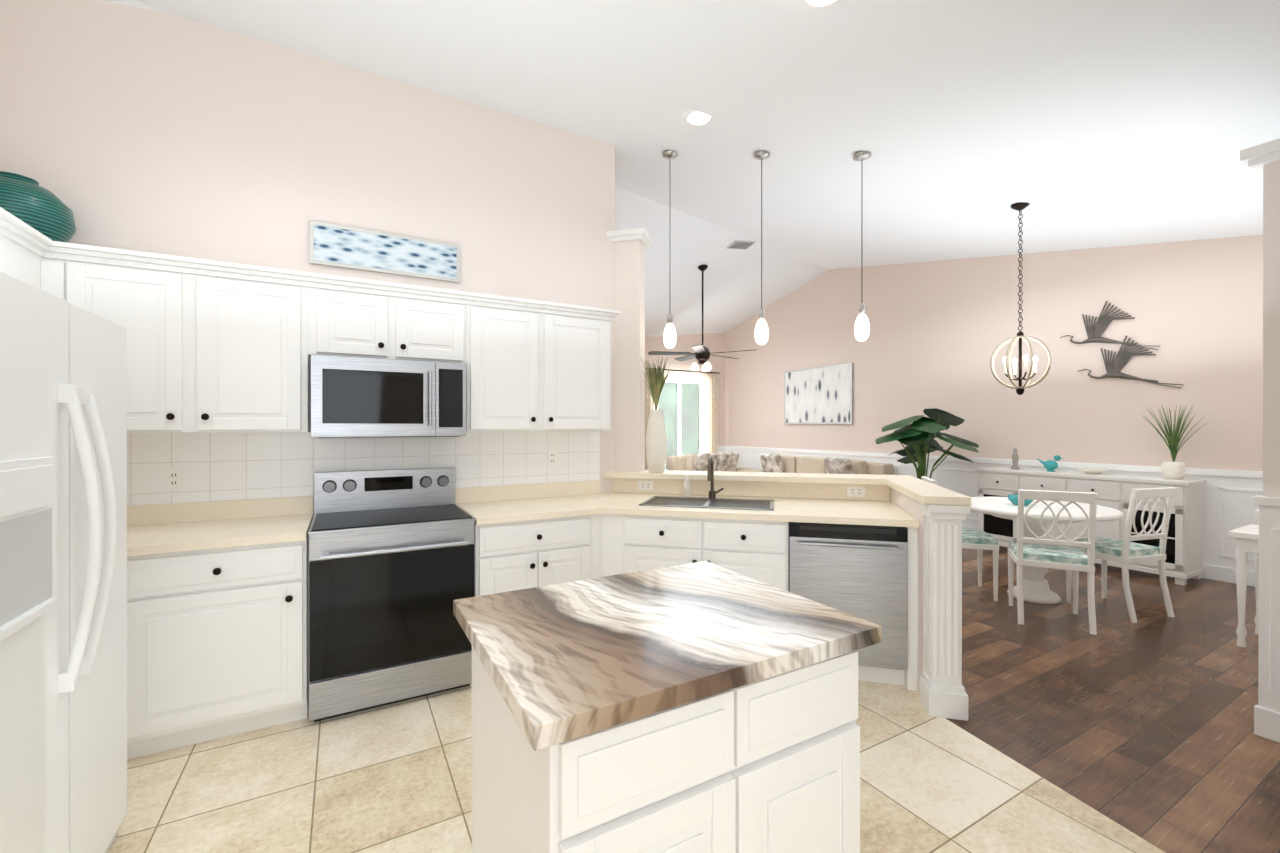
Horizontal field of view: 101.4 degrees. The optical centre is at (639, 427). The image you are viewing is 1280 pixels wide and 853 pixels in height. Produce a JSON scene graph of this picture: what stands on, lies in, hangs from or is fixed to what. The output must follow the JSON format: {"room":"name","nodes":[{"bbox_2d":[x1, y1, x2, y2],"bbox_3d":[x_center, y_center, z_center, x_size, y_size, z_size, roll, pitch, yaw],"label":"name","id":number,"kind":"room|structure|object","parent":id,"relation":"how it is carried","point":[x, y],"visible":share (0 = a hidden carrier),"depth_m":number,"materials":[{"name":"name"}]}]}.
{"room":"kitchen","nodes":[
{"label":"kitchen","id":0,"kind":"room"},
{"bbox_2d":[0,0,391,516],"bbox_3d":[-2.305,-0.824,2.841,1.680,4.450,0.150,0,0,-29],"label":"wall","id":1,"kind":"structure","parent":0,"point":[124,126],"depth_m":2.73,"materials":[{"name":"beige paint"}]},
{"bbox_2d":[0,207,59,297],"bbox_3d":[-2.490,-0.364,1.870,0.396,0.775,0.700,0,0,-29],"label":"upper cabinet","id":2,"kind":"object","parent":1,"relation":"attached to","point":[28,256],"depth_m":2.12,"materials":[{"name":"white wood"}]},
{"bbox_2d":[0,171,75,242],"bbox_3d":[-2.723,-0.945,2.288,0.356,0.300,0.356,0,0,-29],"label":"vase","id":3,"kind":"object","parent":2,"relation":"on","point":[34,205],"visible":0.71,"depth_m":2.24,"materials":[{"name":"ceramic"}]},
{"bbox_2d":[165,468,182,490],"bbox_3d":[-2.393,0.261,2.691,0.070,0.114,0.006,0,0,-29],"label":"outlet","id":4,"kind":"object","parent":1,"relation":"attached to","point":[173,478],"depth_m":2.69,"materials":[{"name":"white plastic"}]},
{"bbox_2d":[88,251,311,432],"bbox_3d":[-2.173,-0.365,2.625,0.878,0.775,0.350,0,0,-29],"label":"upper cabinet","id":5,"kind":"object","parent":1,"relation":"attached to","point":[218,347],"depth_m":2.49,"materials":[{"name":"white wood"}]},
{"bbox_2d":[127,479,602,526],"bbox_3d":[-1.643,0.436,3.116,3.097,0.100,0.019,0,0,-29],"label":"backsplash","id":6,"kind":"structure","parent":1,"relation":"attached to","point":[137,513],"depth_m":2.90,"materials":[{"name":"beige stone"}]},
{"bbox_2d":[309,220,459,282],"bbox_3d":[-1.522,-1.059,3.182,0.820,0.240,0.022,0,0,-29],"label":"wall art","id":7,"kind":"object","parent":1,"relation":"attached to","point":[335,245],"visible":0.93,"depth_m":3.15,"materials":[{"name":"printed canvas"},{"name":"silver-painted frame"}]},
{"bbox_2d":[312,279,471,366],"bbox_3d":[-1.445,-0.567,3.036,0.794,0.372,0.350,0,0,-29],"label":"upper cabinet","id":8,"kind":"object","parent":1,"relation":"attached to","point":[363,320],"depth_m":2.89,"materials":[{"name":"white wood"}]},
{"bbox_2d":[311,355,465,437],"bbox_3d":[-1.418,-0.162,2.986,0.760,0.424,0.448,0,0,-29],"label":"microwave","id":9,"kind":"object","parent":8,"relation":"attached to","point":[355,397],"visible":1,"depth_m":2.82,"materials":[{"name":"silver metal"}]},
{"bbox_2d":[392,79,419,285],"bbox_3d":[-2.769,-0.827,5.560,0.150,4.450,5.040,0,0,-29],"label":"wall","id":10,"kind":"structure","parent":0,"point":[405,97],"depth_m":3.24,"materials":[{"name":"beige paint"}]},
{"bbox_2d":[466,299,615,431],"bbox_3d":[-0.687,-0.366,3.465,0.948,0.775,0.350,0,0,-29],"label":"upper cabinet","id":11,"kind":"object","parent":10,"relation":"attached to","point":[534,367],"depth_m":3.29,"materials":[{"name":"white wood"}]},
{"bbox_2d":[548,450,556,465],"bbox_3d":[-0.617,0.210,3.695,0.070,0.114,0.006,0,0,-29],"label":"outlet","id":12,"kind":"object","parent":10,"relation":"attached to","point":[552,454],"depth_m":3.69,"materials":[{"name":"white plastic"}]},
{"bbox_2d":[420,228,723,492],"bbox_3d":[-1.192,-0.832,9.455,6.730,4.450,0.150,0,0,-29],"label":"wall","id":13,"kind":"structure","parent":0,"point":[489,267],"depth_m":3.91,"materials":[{"name":"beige paint"}]},
{"bbox_2d":[645,370,654,469],"bbox_3d":[0.181,0.127,10.066,0.320,2.470,0.050,0,0,-29],"label":"panel","id":14,"kind":"object","parent":13,"relation":"attached to","point":[649,403],"depth_m":10.03,"materials":[{"name":"fabric"}]},
{"bbox_2d":[658,379,701,469],"bbox_3d":[0.779,0.212,10.542,1.130,2.360,0.060,0,0,-29],"label":"window","id":15,"kind":"structure","parent":13,"relation":"in","point":[680,403],"depth_m":10.58,"materials":[{"name":"white"}]},
{"bbox_2d":[645,368,719,373],"bbox_3d":[0.808,-1.138,10.408,1.950,0.024,0.024,0,0,-29],"label":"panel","id":16,"kind":"object","parent":13,"relation":"attached to","point":[645,368],"depth_m":10.51,"materials":[{"name":"black metal"}]},
{"bbox_2d":[704,374,717,452],"bbox_3d":[1.461,0.126,10.790,0.300,2.470,0.050,0,0,-29],"label":"curtain","id":17,"kind":"object","parent":13,"relation":"attached to","point":[710,412],"depth_m":10.78,"materials":[{"name":"fabric"}]},
{"bbox_2d":[108,680,1164,852],"bbox_3d":[0.584,1.429,0.634,4.836,0.050,6.840,0,0,-29],"label":"floor","id":18,"kind":"structure","parent":0,"point":[393,778],"depth_m":2.02,"materials":[{"name":"beige tile"}]},
{"bbox_2d":[0,271,126,852],"bbox_3d":[-1.836,0.528,1.212,0.852,1.750,1.030,0,0,-29],"label":"refrigerator","id":19,"kind":"object","parent":18,"relation":"on","point":[63,576],"visible":1,"depth_m":1.40,"materials":[{"name":"white metal"}]},
{"bbox_2d":[127,519,312,759],"bbox_3d":[-2.001,0.964,2.563,0.656,0.875,0.631,0,0,-29],"label":"base cabinet","id":20,"kind":"object","parent":18,"relation":"on","point":[217,595],"depth_m":2.29,"materials":[{"name":"white wood"}]},
{"bbox_2d":[127,515,313,554],"bbox_3d":[-2.277,0.506,2.403,1.293,0.038,0.637,0,0,-29],"label":"countertop","id":21,"kind":"structure","parent":20,"relation":"on","point":[264,528],"depth_m":2.44,"materials":[{"name":"beige stone"}]},
{"bbox_2d":[308,467,475,721],"bbox_3d":[-1.356,0.826,2.878,0.760,1.150,0.699,0,0,-29],"label":"range","id":22,"kind":"object","parent":18,"relation":"on","point":[391,565],"visible":0.94,"depth_m":2.65,"materials":[{"name":"silver metal"}]},
{"bbox_2d":[474,521,559,596],"bbox_3d":[-0.740,0.963,3.276,0.688,0.875,0.631,0,0,-29],"label":"base cabinet","id":23,"kind":"object","parent":18,"relation":"on","point":[497,570],"depth_m":2.89,"materials":[{"name":"white wood"}]},
{"bbox_2d":[455,493,918,582],"bbox_3d":[0.357,0.505,3.194,2.519,0.038,1.852,0,0,-29],"label":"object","id":24,"kind":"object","parent":23,"relation":"on","point":[566,538],"depth_m":3.09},
{"bbox_2d":[683,475,690,496],"bbox_3d":[0.333,0.409,3.720,0.060,0.150,0.057,0,0,-29],"label":"soap bottle","id":25,"kind":"object","parent":24,"relation":"on","point":[686,487],"visible":1,"depth_m":3.70,"materials":[{"name":"white plastic"}]},
{"bbox_2d":[639,456,773,510],"bbox_3d":[0.443,0.337,3.387,0.820,0.294,0.440,0,0,15],"label":"sink","id":26,"kind":"object","parent":24,"relation":"on","point":[711,501],"visible":1,"depth_m":3.39,"materials":[{"name":"silver metal"}]},
{"bbox_2d":[453,561,881,852],"bbox_3d":[0.032,0.937,1.344,0.855,0.932,0.700,0,0,-29],"label":"kitchen island","id":27,"kind":"object","parent":18,"relation":"on","point":[702,707],"visible":1,"depth_m":1.10,"materials":[{"name":"white wood"}]},
{"bbox_2d":[635,547,788,591],"bbox_3d":[0.455,0.963,3.409,1.183,0.875,1.178,0,0,-29],"label":"base cabinet","id":28,"kind":"object","parent":18,"relation":"on","point":[772,567],"depth_m":2.97,"materials":[{"name":"white wood"}]},
{"bbox_2d":[789,522,907,684],"bbox_3d":[1.202,0.967,3.140,0.602,0.868,0.659,0,0,15],"label":"dishwasher","id":29,"kind":"object","parent":18,"relation":"on","point":[860,571],"visible":0.77,"depth_m":2.84,"materials":[{"name":"silver metal"}]},
{"bbox_2d":[904,527,918,690],"bbox_3d":[1.541,0.964,3.132,0.516,0.875,0.532,0,0,-29],"label":"panel","id":30,"kind":"object","parent":18,"relation":"on","point":[911,674],"depth_m":2.80,"materials":[{"name":"white wood"}]},
{"bbox_2d":[919,502,969,720],"bbox_3d":[1.510,0.887,2.611,0.180,1.030,0.180,0,0,15],"label":"column","id":31,"kind":"structure","parent":18,"relation":"on","point":[943,693],"depth_m":2.55,"materials":[{"name":"white wood"}]},
{"bbox_2d":[104,0,1279,336],"bbox_3d":[1.042,-1.701,3.796,8.750,1.851,12.200,0,0,-29],"label":"ceiling","id":32,"kind":"structure","parent":0,"point":[1080,124],"depth_m":3.00,"materials":[{"name":"white paint"}]},
{"bbox_2d":[662,150,677,347],"bbox_3d":[0.228,-1.350,3.988,0.120,1.490,0.120,0,0,-29],"label":"pendant light","id":33,"kind":"object","parent":32,"relation":"hanging from","point":[669,339],"visible":1,"depth_m":3.96,"materials":[{"name":"white glass"}]},
{"bbox_2d":[683,110,714,126],"bbox_3d":[0.373,-1.956,3.303,0.203,0.011,0.203,0,0,16],"label":"recessed light","id":34,"kind":"object","parent":32,"relation":"in","point":[694,118],"depth_m":3.31,"materials":[{"name":"white plastic"}]},
{"bbox_2d":[648,265,756,371],"bbox_3d":[0.880,-1.540,7.427,1.484,1.471,1.460,0,0,-29],"label":"ceiling fan","id":35,"kind":"object","parent":32,"relation":"hanging from","point":[702,353],"visible":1,"depth_m":7.34,"materials":[{"name":"brown metal"}]},
{"bbox_2d":[727,240,755,248],"bbox_3d":[1.343,-2.428,6.952,0.340,0.098,0.180,0,0,-29],"label":"ceiling vent","id":36,"kind":"object","parent":32,"relation":"in","point":[736,244],"visible":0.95,"depth_m":6.93,"materials":[{"name":"grey metal"}]},
{"bbox_2d":[753,150,769,344],"bbox_3d":[0.886,-1.303,3.818,0.120,1.396,0.120,0,0,-29],"label":"pendant light","id":37,"kind":"object","parent":32,"relation":"hanging from","point":[761,333],"visible":1,"depth_m":3.80,"materials":[{"name":"white glass"}]},
{"bbox_2d":[799,0,842,10],"bbox_3d":[0.720,-1.703,2.040,0.203,0.011,0.203,0,0,16],"label":"recessed light","id":38,"kind":"object","parent":32,"relation":"in","point":[813,5],"depth_m":2.10,"materials":[{"name":"white"}]},
{"bbox_2d":[853,151,870,340],"bbox_3d":[1.544,-1.256,3.647,0.120,1.303,0.120,0,0,-29],"label":"pendant light","id":39,"kind":"object","parent":32,"relation":"hanging from","point":[861,329],"visible":0.98,"depth_m":3.62,"materials":[{"name":"white glass"}]},
{"bbox_2d":[990,202,1051,394],"bbox_3d":[3.196,-1.077,4.406,0.448,1.602,0.446,0,0,-29],"label":"orb chandelier","id":40,"kind":"object","parent":32,"relation":"hanging from","point":[1020,336],"visible":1,"depth_m":4.40,"materials":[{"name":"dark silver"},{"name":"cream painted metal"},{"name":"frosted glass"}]},
{"bbox_2d":[724,235,1255,470],"bbox_3d":[4.785,-0.828,5.913,0.150,4.450,12.200,0,0,-29],"label":"wall","id":41,"kind":"structure","parent":0,"point":[936,327],"depth_m":6.11,"materials":[{"name":"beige paint"}]},
{"bbox_2d":[784,363,852,423],"bbox_3d":[2.991,-0.546,8.891,0.040,0.960,1.450,0,0,-29],"label":"picture","id":42,"kind":"object","parent":41,"relation":"attached to","point":[820,395],"visible":1,"depth_m":8.81,"materials":[{"name":"white paper"}]},
{"bbox_2d":[1060,301,1182,387],"bbox_3d":[4.945,-0.860,5.438,0.053,0.958,0.990,0,0,-29],"label":"wall sculpture","id":43,"kind":"object","parent":41,"relation":"attached to","point":[1120,360],"visible":0.98,"depth_m":5.46,"materials":[{"name":"grey metal"}]},
{"bbox_2d":[946,546,1279,852],"bbox_3d":[1.811,1.425,4.321,6.900,0.050,12.050,0,0,-29],"label":"floor","id":44,"kind":"structure","parent":0,"point":[1143,728],"depth_m":2.69,"materials":[{"name":"brown wood"}]},
{"bbox_2d":[667,452,757,471],"bbox_3d":[1.329,0.915,9.591,1.450,0.956,0.900,0,0,-29],"label":"loveseat","id":45,"kind":"object","parent":44,"relation":"on","point":[725,461],"visible":0.35,"depth_m":9.47,"materials":[{"name":"fabric"}]},
{"bbox_2d":[604,470,970,692],"bbox_3d":[0.958,0.865,3.487,1.753,1.072,2.334,0,0,-29],"label":"wall","id":46,"kind":"structure","parent":44,"relation":"on","point":[907,493],"depth_m":3.56,"materials":[{"name":"beige paint"}]},
{"bbox_2d":[638,481,652,489],"bbox_3d":[0.044,0.425,3.877,0.114,0.070,0.008,0,0,16],"label":"outlet","id":47,"kind":"object","parent":46,"relation":"attached to","point":[642,485],"depth_m":3.88,"materials":[{"name":"white plastic"}]},
{"bbox_2d":[640,356,670,472],"bbox_3d":[0.121,-0.102,3.851,0.233,0.857,0.226,0,0,-29],"label":"vase","id":48,"kind":"object","parent":46,"relation":"on","point":[656,441],"visible":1,"depth_m":3.81,"materials":[{"name":"beige ceramic"}]},
{"bbox_2d":[847,486,864,496],"bbox_3d":[1.448,0.425,3.514,0.114,0.070,0.008,0,0,16],"label":"outlet","id":49,"kind":"object","parent":46,"relation":"attached to","point":[852,491],"depth_m":3.51,"materials":[{"name":"white plastic"}]},
{"bbox_2d":[606,138,1279,742],"bbox_3d":[0.967,-0.037,5.812,6.600,2.870,8.320,0,0,-29],"label":"trim","id":50,"kind":"structure","parent":46,"relation":"attached to","point":[1234,498],"depth_m":4.73,"materials":[{"name":"white wood"}]},
{"bbox_2d":[739,453,892,474],"bbox_3d":[2.701,0.916,8.413,0.900,0.956,2.400,0,0,-29],"label":"sofa","id":51,"kind":"object","parent":44,"relation":"on","point":[778,463],"visible":0.27,"depth_m":8.26,"materials":[{"name":"fabric"}]},
{"bbox_2d":[875,408,978,478],"bbox_3d":[3.533,0.578,6.383,1.276,1.638,1.082,0,0,-29],"label":"monstera plant","id":52,"kind":"object","parent":44,"relation":"on","point":[918,434],"visible":0.6,"depth_m":6.40,"materials":[{"name":"green plant"}]},
{"bbox_2d":[921,476,998,600],"bbox_3d":[2.731,0.919,4.507,0.491,0.967,0.444,0,0,18],"label":"chair","id":53,"kind":"object","parent":44,"relation":"on","point":[980,541],"visible":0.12,"depth_m":4.29,"materials":[{"name":"white wood"}]},
{"bbox_2d":[970,497,1123,603],"bbox_3d":[3.258,1.018,4.340,1.100,0.762,1.100,0,0,-29],"label":"dining table","id":54,"kind":"object","parent":44,"relation":"on","point":[1036,588],"visible":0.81,"depth_m":4.23,"materials":[{"name":"white wood"}]},
{"bbox_2d":[1008,495,1032,505],"bbox_3d":[3.147,0.599,4.334,0.180,0.075,0.175,0,0,-29],"label":"bowl","id":55,"kind":"object","parent":54,"relation":"on","point":[1013,499],"visible":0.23,"depth_m":4.30,"materials":[{"name":"teal ceramic"}]},
{"bbox_2d":[1008,489,1096,634],"bbox_3d":[2.998,0.920,3.840,0.444,0.967,0.491,0,0,28],"label":"chair","id":56,"kind":"object","parent":44,"relation":"on","point":[1022,551],"visible":1,"depth_m":3.70,"materials":[{"name":"white wood"}]},
{"bbox_2d":[976,467,1206,584],"bbox_3d":[4.593,0.938,5.508,0.507,0.920,1.780,0,0,-29],"label":"sideboard","id":57,"kind":"object","parent":44,"relation":"on","point":[1184,554],"visible":0.52,"depth_m":5.03,"materials":[{"name":"white painted wood"},{"name":"black glass"}]},
{"bbox_2d":[1011,448,1018,468],"bbox_3d":[4.343,0.351,6.067,0.080,0.250,0.076,0,0,-29],"label":"statue","id":58,"kind":"object","parent":57,"relation":"on","point":[1015,457],"visible":1,"depth_m":6.05,"materials":[{"name":"beige stone"}]},
{"bbox_2d":[1037,455,1062,471],"bbox_3d":[4.513,0.386,5.768,0.088,0.182,0.252,0,0,-29],"label":"figurine","id":59,"kind":"object","parent":57,"relation":"on","point":[1050,465],"visible":1,"depth_m":5.73,"materials":[{"name":"teal ceramic"}]},
{"bbox_2d":[1077,468,1107,473],"bbox_3d":[4.698,0.452,5.441,0.250,0.050,0.250,0,0,-29],"label":"bowl","id":60,"kind":"object","parent":57,"relation":"on","point":[1091,471],"visible":1,"depth_m":5.40,"materials":[{"name":"beige ceramic"}]},
{"bbox_2d":[1141,404,1206,479],"bbox_3d":[5.004,0.125,4.924,0.405,0.705,0.457,0,0,-29],"label":"potted plant","id":61,"kind":"object","parent":57,"relation":"on","point":[1174,470],"visible":1,"depth_m":4.88,"materials":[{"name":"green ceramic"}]},
{"bbox_2d":[1066,487,1176,622],"bbox_3d":[3.689,0.920,4.039,0.444,0.967,0.491,0,0,-16],"label":"chair","id":62,"kind":"object","parent":44,"relation":"on","point":[1125,552],"visible":0.96,"depth_m":3.88,"materials":[{"name":"white wood"}]},
{"bbox_2d":[1228,524,1258,646],"bbox_3d":[4.097,1.033,3.364,0.500,0.735,0.335,0,0,-29],"label":"side table","id":63,"kind":"object","parent":44,"relation":"on","point":[1247,538],"visible":0.79,"depth_m":3.36,"materials":[{"name":"white wood"}]},
{"bbox_2d":[1256,161,1279,497],"bbox_3d":[4.341,0.101,3.125,3.330,2.600,0.200,0,0,-29],"label":"wall","id":64,"kind":"structure","parent":0,"point":[1267,244],"depth_m":2.38,"materials":[{"name":"beige paint"}]}
]}

